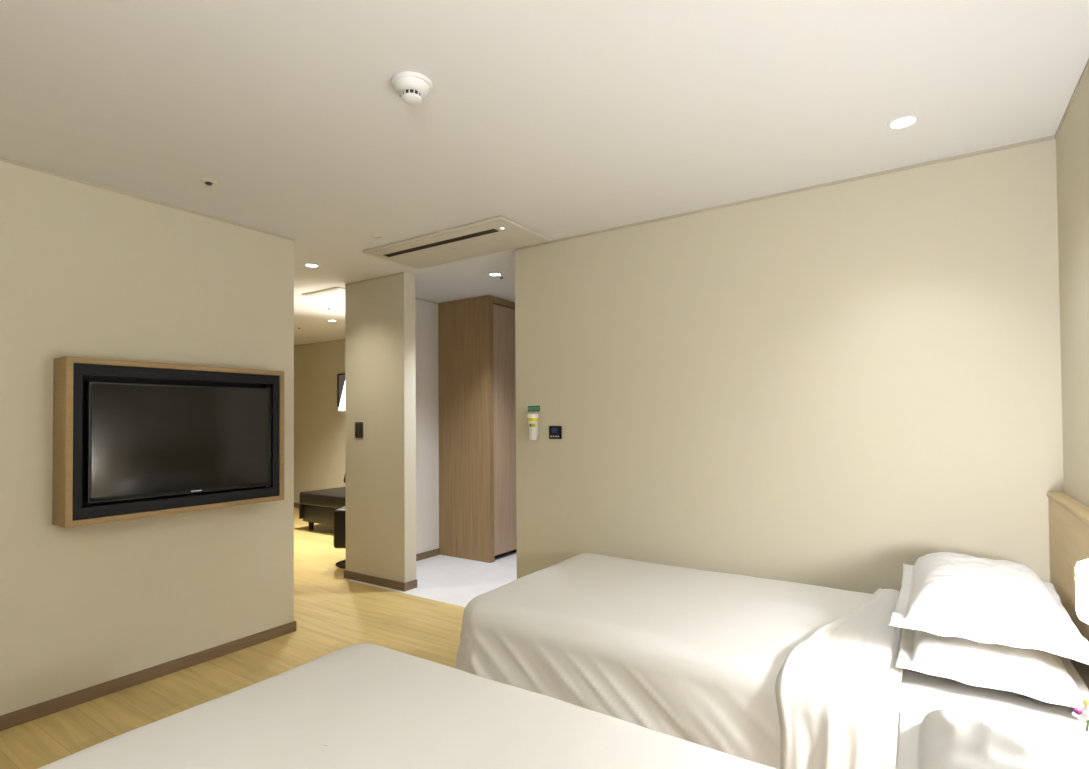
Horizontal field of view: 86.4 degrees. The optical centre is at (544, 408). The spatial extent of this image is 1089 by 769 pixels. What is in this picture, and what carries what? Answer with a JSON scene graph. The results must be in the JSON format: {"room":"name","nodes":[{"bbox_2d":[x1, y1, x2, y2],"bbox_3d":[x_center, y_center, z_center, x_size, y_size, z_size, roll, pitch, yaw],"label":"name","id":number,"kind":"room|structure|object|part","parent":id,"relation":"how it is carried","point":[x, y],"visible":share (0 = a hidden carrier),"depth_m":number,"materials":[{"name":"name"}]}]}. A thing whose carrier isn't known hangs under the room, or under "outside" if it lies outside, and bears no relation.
{"room":"hotel room","nodes":[
{"label":"hotel room","id":0,"kind":"room"},
{"bbox_2d":[0,161,293,715],"bbox_3d":[-2.894,0.130,1.629,0.130,2.400,4.710,-1,-1,34],"label":"wall","id":1,"kind":"structure","parent":0,"point":[87,271],"depth_m":2.78,"materials":[{"name":"beige paint"}]},
{"bbox_2d":[0,157,294,240],"bbox_3d":[-2.846,-1.064,1.615,0.004,0.014,4.714,-1,-1,34],"label":"trim","id":2,"kind":"structure","parent":1,"relation":"attached to","point":[1,158],"depth_m":2.85,"materials":[{"name":"beige paint"}]},
{"bbox_2d":[0,620,295,730],"bbox_3d":[-2.878,1.300,1.611,0.141,0.060,4.720,-1,-1,34],"label":"baseboard","id":3,"kind":"structure","parent":1,"relation":"attached to","point":[9,720],"depth_m":2.82,"materials":[{"name":"brown wood"}]},
{"bbox_2d":[52,356,283,527],"bbox_3d":[-1.840,0.149,2.957,0.154,0.738,1.014,-1,-1,34],"label":"frame","id":4,"kind":"object","parent":1,"relation":"attached to","point":[71,375],"visible":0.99,"depth_m":2.71,"materials":[{"name":"brown wood"}]},
{"bbox_3d":[-1.899,0.150,2.996,0.011,0.684,0.960,-1,-1,34],"label":"backing panel","id":5,"kind":"part","parent":4,"relation":"part of","materials":[{"name":"black"}]},
{"bbox_2d":[85,381,270,503],"bbox_3d":[-1.838,0.156,2.977,0.087,0.552,0.845,-1,-1,36],"label":"television","id":6,"kind":"object","parent":4,"relation":"attached to","point":[143,440],"visible":1,"depth_m":2.89,"materials":[{"name":"black"}]},
{"bbox_2d":[0,507,516,768],"bbox_3d":[-2.018,1.415,3.427,9.200,0.120,9.100,-1,-1,34],"label":"floor","id":7,"kind":"structure","parent":0,"point":[331,614],"depth_m":3.40,"materials":[{"name":"brown wood"}]},
{"bbox_2d":[299,475,344,529],"bbox_3d":[-1.993,0.975,6.756,1.552,0.878,0.900,-1,-1,34],"label":"sofa","id":8,"kind":"object","parent":7,"relation":"on","point":[315,506],"visible":0.2,"depth_m":6.65,"materials":[{"name":"black leather"}]},
{"bbox_3d":[-2.624,1.211,7.175,0.030,0.169,0.895,-1,-1,34],"label":"panel","id":9,"kind":"part","parent":8,"relation":"part of","materials":[{"name":"black leather"}]},
{"bbox_3d":[-2.745,1.370,6.831,0.068,0.100,0.067,-1,-1,34],"label":"leg","id":10,"kind":"part","parent":8,"relation":"part of","materials":[{"name":"black wood"}]},
{"bbox_3d":[-1.992,1.041,6.754,1.550,0.145,0.900,-1,-1,34],"label":"seat","id":11,"kind":"part","parent":8,"relation":"part of","materials":[{"name":"black leather"}]},
{"bbox_2d":[334,506,345,568],"bbox_3d":[-1.646,1.132,5.213,0.439,0.505,0.439,-1,-1,7],"label":"swivel chair","id":12,"kind":"object","parent":7,"relation":"on","point":[339,514],"visible":0.13,"depth_m":5.03,"materials":[{"name":"black leather"}]},
{"bbox_3d":[-1.646,1.048,5.215,0.380,0.338,0.380,0,-1,0],"label":"seat","id":13,"kind":"part","parent":12,"relation":"part of","materials":[{"name":"black leather"}]},
{"bbox_2d":[338,383,344,410],"bbox_3d":[-1.773,0.504,5.600,0.410,1.775,0.410,-1,-1,34],"label":"floor lamp","id":14,"kind":"object","parent":7,"relation":"on","point":[342,402],"visible":0.09,"depth_m":5.49,"materials":[{"name":"white fabric"}]},
{"bbox_2d":[345,272,415,582],"bbox_3d":[-1.310,0.171,4.607,0.690,2.400,0.117,-1,-1,34],"label":"wall pier","id":15,"kind":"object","parent":7,"relation":"on","point":[380,355],"visible":0.86,"depth_m":4.51,"materials":[{"name":"beige paint"}]},
{"bbox_2d":[355,422,362,437],"bbox_3d":[-1.488,0.170,4.648,0.096,0.126,0.012,-1,-1,34],"label":"light switch","id":16,"kind":"object","parent":15,"relation":"attached to","point":[358,425],"visible":1,"depth_m":4.64,"materials":[{"name":"grey"}]},
{"bbox_2d":[345,272,403,285],"bbox_3d":[-1.352,-1.022,4.578,0.690,0.014,0.004,-1,-1,34],"label":"trim","id":17,"kind":"structure","parent":15,"relation":"attached to","point":[400,272],"depth_m":4.56,"materials":[{"name":"beige paint"}]},
{"bbox_2d":[344,570,416,591],"bbox_3d":[-1.305,1.341,4.582,0.712,0.060,0.128,-1,-1,34],"label":"baseboard","id":18,"kind":"object","parent":15,"relation":"attached to","point":[401,586],"visible":0.91,"depth_m":4.47,"materials":[{"name":"brown wood"}]},
{"bbox_2d":[438,295,516,562],"bbox_3d":[-0.225,0.192,6.155,0.621,2.395,1.900,-1,-1,34],"label":"wardrobe","id":19,"kind":"object","parent":7,"relation":"on","point":[477,373],"visible":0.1,"depth_m":5.36,"materials":[{"name":"brown wood"}]},
{"bbox_3d":[-0.744,0.182,5.374,0.621,2.395,0.024,-1,-1,34],"label":"panel","id":20,"kind":"part","parent":19,"relation":"part of","materials":[{"name":"brown wood"}]},
{"bbox_3d":[-0.483,0.177,5.237,0.034,2.395,0.038,-1,-1,34],"label":"corner post","id":21,"kind":"part","parent":19,"relation":"part of","materials":[{"name":"brown wood"}]},
{"bbox_3d":[-0.308,0.191,5.511,0.020,2.287,0.604,-1,-1,34],"label":"door","id":22,"kind":"part","parent":19,"relation":"part of","materials":[{"name":"brown wood"}]},
{"bbox_2d":[900,668,1088,731],"bbox_3d":[0.816,1.083,2.374,2.067,0.468,1.042,-1,-1,34],"label":"bed","id":23,"kind":"object","parent":7,"relation":"on","point":[920,693],"visible":0.02,"depth_m":1.66,"materials":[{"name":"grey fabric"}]},
{"bbox_2d":[454,553,902,768],"bbox_3d":[0.566,0.988,2.509,1.709,0.408,1.227,-1,-1,34],"label":"duvet","id":24,"kind":"object","parent":23,"relation":"on","point":[777,674],"visible":0.94,"depth_m":2.06,"materials":[{"name":"white fabric"}]},
{"bbox_2d":[895,628,1088,707],"bbox_3d":[1.469,0.752,1.956,0.469,0.128,0.860,-1,-1,33],"label":"pillow","id":25,"kind":"object","parent":23,"relation":"on","point":[1044,676],"visible":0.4,"depth_m":1.67,"materials":[{"name":"white fabric"}]},
{"bbox_2d":[888,552,1088,664],"bbox_3d":[1.462,0.603,1.951,0.480,0.141,0.840,-1,-1,34],"label":"pillow","id":26,"kind":"object","parent":25,"relation":"on","point":[946,594],"visible":1,"depth_m":1.72,"materials":[{"name":"white fabric"}]},
{"bbox_3d":[-0.054,1.066,1.067,2.067,0.468,1.042,-1,-1,34],"label":"bed","id":27,"kind":"object","parent":7,"relation":"on","visible":0},
{"bbox_2d":[37,643,775,768],"bbox_3d":[-0.311,0.972,1.196,1.716,0.410,1.241,-1,-1,34],"label":"duvet","id":28,"kind":"object","parent":27,"relation":"on","point":[363,705],"visible":1,"depth_m":1.42,"materials":[{"name":"white fabric"}]},
{"bbox_3d":[1.125,1.079,1.214,0.266,0.430,0.390,-1,-1,34],"label":"nightstand","id":29,"kind":"object","parent":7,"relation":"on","visible":0},
{"bbox_2d":[1072,697,1088,731],"bbox_3d":[1.079,0.719,1.150,0.139,0.287,0.150,0,-1,-31],"label":"orchid","id":30,"kind":"object","parent":29,"relation":"on","point":[1080,712],"visible":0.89,"depth_m":1.17,"materials":[{"name":"white plant"}]},
{"bbox_3d":[1.079,0.612,1.174,0.013,0.013,0.013,-1,-1,34],"label":"flower","id":31,"kind":"part","parent":30,"relation":"part of","materials":[{"name":"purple plant"}]},
{"bbox_3d":[1.085,0.616,1.174,0.026,0.035,0.034,-1,-1,34],"label":"flower","id":32,"kind":"part","parent":30,"relation":"part of","materials":[{"name":"white plant"}]},
{"bbox_3d":[1.112,0.697,1.147,0.078,0.212,0.039,-1,-1,22],"label":"stem","id":33,"kind":"part","parent":30,"relation":"part of","materials":[{"name":"green plant"}]},
{"bbox_2d":[1076,560,1088,623],"bbox_3d":[1.201,0.595,1.215,0.124,0.534,0.124,-1,-1,34],"label":"bedside lamp","id":34,"kind":"object","parent":29,"relation":"on","point":[1082,568],"visible":1,"depth_m":1.23,"materials":[{"name":"white fabric"}]},
{"bbox_2d":[294,340,344,502],"bbox_3d":[-2.163,0.231,7.658,4.110,2.400,0.120,-1,-1,34],"label":"wall","id":35,"kind":"structure","parent":0,"point":[319,427],"depth_m":8.30,"materials":[{"name":"beige paint"}]},
{"bbox_2d":[294,339,344,345],"bbox_3d":[-2.197,-0.963,7.621,4.090,0.014,0.004,-1,-1,34],"label":"trim","id":36,"kind":"structure","parent":35,"relation":"attached to","point":[341,339],"depth_m":8.29,"materials":[{"name":"beige paint"}]},
{"bbox_2d":[337,373,344,405],"bbox_3d":[-2.620,-0.262,7.883,0.585,0.450,0.022,-1,-1,34],"label":"wall picture","id":37,"kind":"object","parent":35,"relation":"attached to","point":[340,377],"visible":0.33,"depth_m":8.02,"materials":[{"name":"black"}]},
{"bbox_2d":[415,299,438,553],"bbox_3d":[-0.693,0.192,6.087,0.079,2.400,3.030,-1,-1,34],"label":"wall","id":38,"kind":"structure","parent":0,"point":[426,313],"depth_m":5.41,"materials":[{"name":"white paint"}]},
{"bbox_2d":[415,298,437,303],"bbox_3d":[-1.262,-1.012,5.190,0.004,0.014,0.881,-1,-1,34],"label":"trim","id":39,"kind":"structure","parent":38,"relation":"attached to","point":[415,298],"depth_m":5.43,"materials":[{"name":"beige paint"}]},
{"bbox_2d":[416,548,439,560],"bbox_3d":[-1.242,1.350,5.147,0.011,0.060,0.881,-1,-1,34],"label":"baseboard","id":40,"kind":"structure","parent":38,"relation":"attached to","point":[435,552],"depth_m":5.38,"materials":[{"name":"brown wood"}]},
{"bbox_2d":[0,0,1088,344],"bbox_3d":[-2.036,-1.119,3.471,9.200,0.150,9.100,-1,-1,34],"label":"ceiling","id":41,"kind":"structure","parent":0,"point":[556,119],"depth_m":2.06,"materials":[{"name":"white paint"}]},
{"bbox_2d":[200,179,216,185],"bbox_3d":[-1.567,-1.052,2.708,0.068,0.016,0.068,-1,-1,34],"label":"sprinkler","id":42,"kind":"object","parent":41,"relation":"attached to","point":[209,182],"visible":1,"depth_m":2.70,"materials":[{"name":"beige metal"}]},
{"bbox_2d":[304,263,318,266],"bbox_3d":[-1.675,-1.031,4.174,0.104,0.006,0.104,-1,-1,34],"label":"recessed light","id":43,"kind":"object","parent":41,"relation":"in","point":[305,264],"visible":1,"depth_m":4.17,"materials":[{"name":"white plastic"}]},
{"bbox_2d":[302,287,344,297],"bbox_3d":[-1.904,-1.010,5.040,0.500,0.013,0.120,-1,-1,34],"label":"ceiling vent","id":44,"kind":"object","parent":41,"relation":"in","point":[335,289],"visible":0.82,"depth_m":5.02,"materials":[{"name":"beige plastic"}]},
{"bbox_2d":[369,233,385,239],"bbox_3d":[-1.012,-1.045,3.528,0.100,0.010,0.100,-1,-1,34],"label":"ceiling sensor","id":45,"kind":"object","parent":41,"relation":"attached to","point":[374,236],"visible":1,"depth_m":3.51,"materials":[{"name":"beige plastic"}]},
{"bbox_2d":[391,71,431,105],"bbox_3d":[-0.441,-1.050,1.928,0.134,0.064,0.134,-1,-1,34],"label":"smoke detector","id":46,"kind":"object","parent":41,"relation":"attached to","point":[413,87],"visible":1,"depth_m":1.90,"materials":[{"name":"white plastic"}]},
{"bbox_3d":[-0.441,-1.076,1.929,0.134,0.012,0.134,-1,-1,34],"label":"plate","id":47,"kind":"part","parent":46,"relation":"part of","materials":[{"name":"white plastic"}]},
{"bbox_2d":[363,216,550,268],"bbox_3d":[-0.578,-1.037,3.711,1.156,0.025,0.507,-1,-1,34],"label":"air conditioner","id":48,"kind":"object","parent":41,"relation":"attached to","point":[496,234],"visible":1,"depth_m":3.64,"materials":[{"name":"beige plastic"}]},
{"bbox_2d":[488,272,501,275],"bbox_3d":[-0.381,-1.035,4.471,0.104,0.006,0.104,-1,-1,34],"label":"recessed light","id":49,"kind":"object","parent":41,"relation":"in","point":[492,273],"visible":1,"depth_m":4.47,"materials":[{"name":"white plastic"}]},
{"bbox_2d":[887,115,918,128],"bbox_3d":[1.361,-1.087,2.204,0.104,0.006,0.104,-1,-1,34],"label":"recessed light","id":50,"kind":"object","parent":41,"relation":"in","point":[904,121],"visible":1,"depth_m":2.20,"materials":[{"name":"white plastic"}]},
{"bbox_2d":[515,139,1063,593],"bbox_3d":[1.016,0.127,3.062,2.811,2.400,0.120,-1,-1,34],"label":"wall","id":51,"kind":"structure","parent":0,"point":[842,386],"depth_m":2.81,"materials":[{"name":"beige paint"}]},
{"bbox_2d":[527,414,538,439],"bbox_3d":[-0.068,0.113,3.662,0.077,0.166,0.082,-1,-1,34],"label":"torch","id":52,"kind":"object","parent":51,"relation":"attached to","point":[532,419],"visible":1,"depth_m":3.63,"materials":[{"name":"white plastic"}]},
{"bbox_2d":[528,406,539,411],"bbox_3d":[-0.069,-0.001,3.710,0.092,0.036,0.004,-1,-1,34],"label":"sign","id":53,"kind":"object","parent":51,"relation":"attached to","point":[530,408],"visible":1,"depth_m":3.71,"materials":[{"name":"green plastic"}]},
{"bbox_2d":[549,426,561,438],"bbox_3d":[0.067,0.147,3.612,0.088,0.080,0.015,-1,-1,34],"label":"thermostat","id":54,"kind":"object","parent":51,"relation":"attached to","point":[555,432],"visible":1,"depth_m":3.60,"materials":[{"name":"black plastic"}]},
{"bbox_2d":[514,135,1054,250],"bbox_3d":[0.923,-1.065,3.064,2.691,0.014,0.004,-1,-1,34],"label":"trim","id":55,"kind":"structure","parent":51,"relation":"attached to","point":[1053,136],"depth_m":2.79,"materials":[{"name":"beige paint"}]},
{"bbox_2d":[1056,66,1088,506],"bbox_3d":[0.537,0.075,-0.086,0.120,2.400,5.653,-1,-1,34],"label":"wall","id":56,"kind":"structure","parent":0,"point":[1072,140],"depth_m":2.06,"materials":[{"name":"beige paint"}]},
{"bbox_2d":[1047,492,1088,688],"bbox_3d":[1.093,0.761,0.885,0.051,0.895,3.400,-1,-1,34],"label":"headboard","id":57,"kind":"object","parent":56,"relation":"attached to","point":[1068,517],"visible":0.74,"depth_m":1.99,"materials":[{"name":"brown wood"}]},
{"bbox_3d":[1.089,0.323,0.893,0.051,0.019,3.400,-1,-1,34],"label":"cap rail","id":58,"kind":"part","parent":57,"relation":"part of","materials":[{"name":"brown wood"}]},
{"bbox_2d":[1055,58,1088,138],"bbox_3d":[0.477,-1.117,-0.031,0.004,0.014,5.653,-1,-1,34],"label":"trim","id":59,"kind":"structure","parent":56,"relation":"attached to","point":[1087,63],"depth_m":2.03,"materials":[{"name":"beige paint"}]},
{"bbox_3d":[0.646,0.742,0.678,0.440,0.139,0.860,0,0,34],"label":"pillow","id":60,"kind":"object","parent":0,"visible":0},
{"bbox_2d":[895,707,1088,768],"bbox_3d":[0.662,0.584,0.718,0.440,0.166,0.920,-1,-1,35],"label":"pillow","id":61,"kind":"object","parent":60,"relation":"on","point":[957,737],"visible":1,"depth_m":0.92,"materials":[{"name":"white fabric"}]}
]}

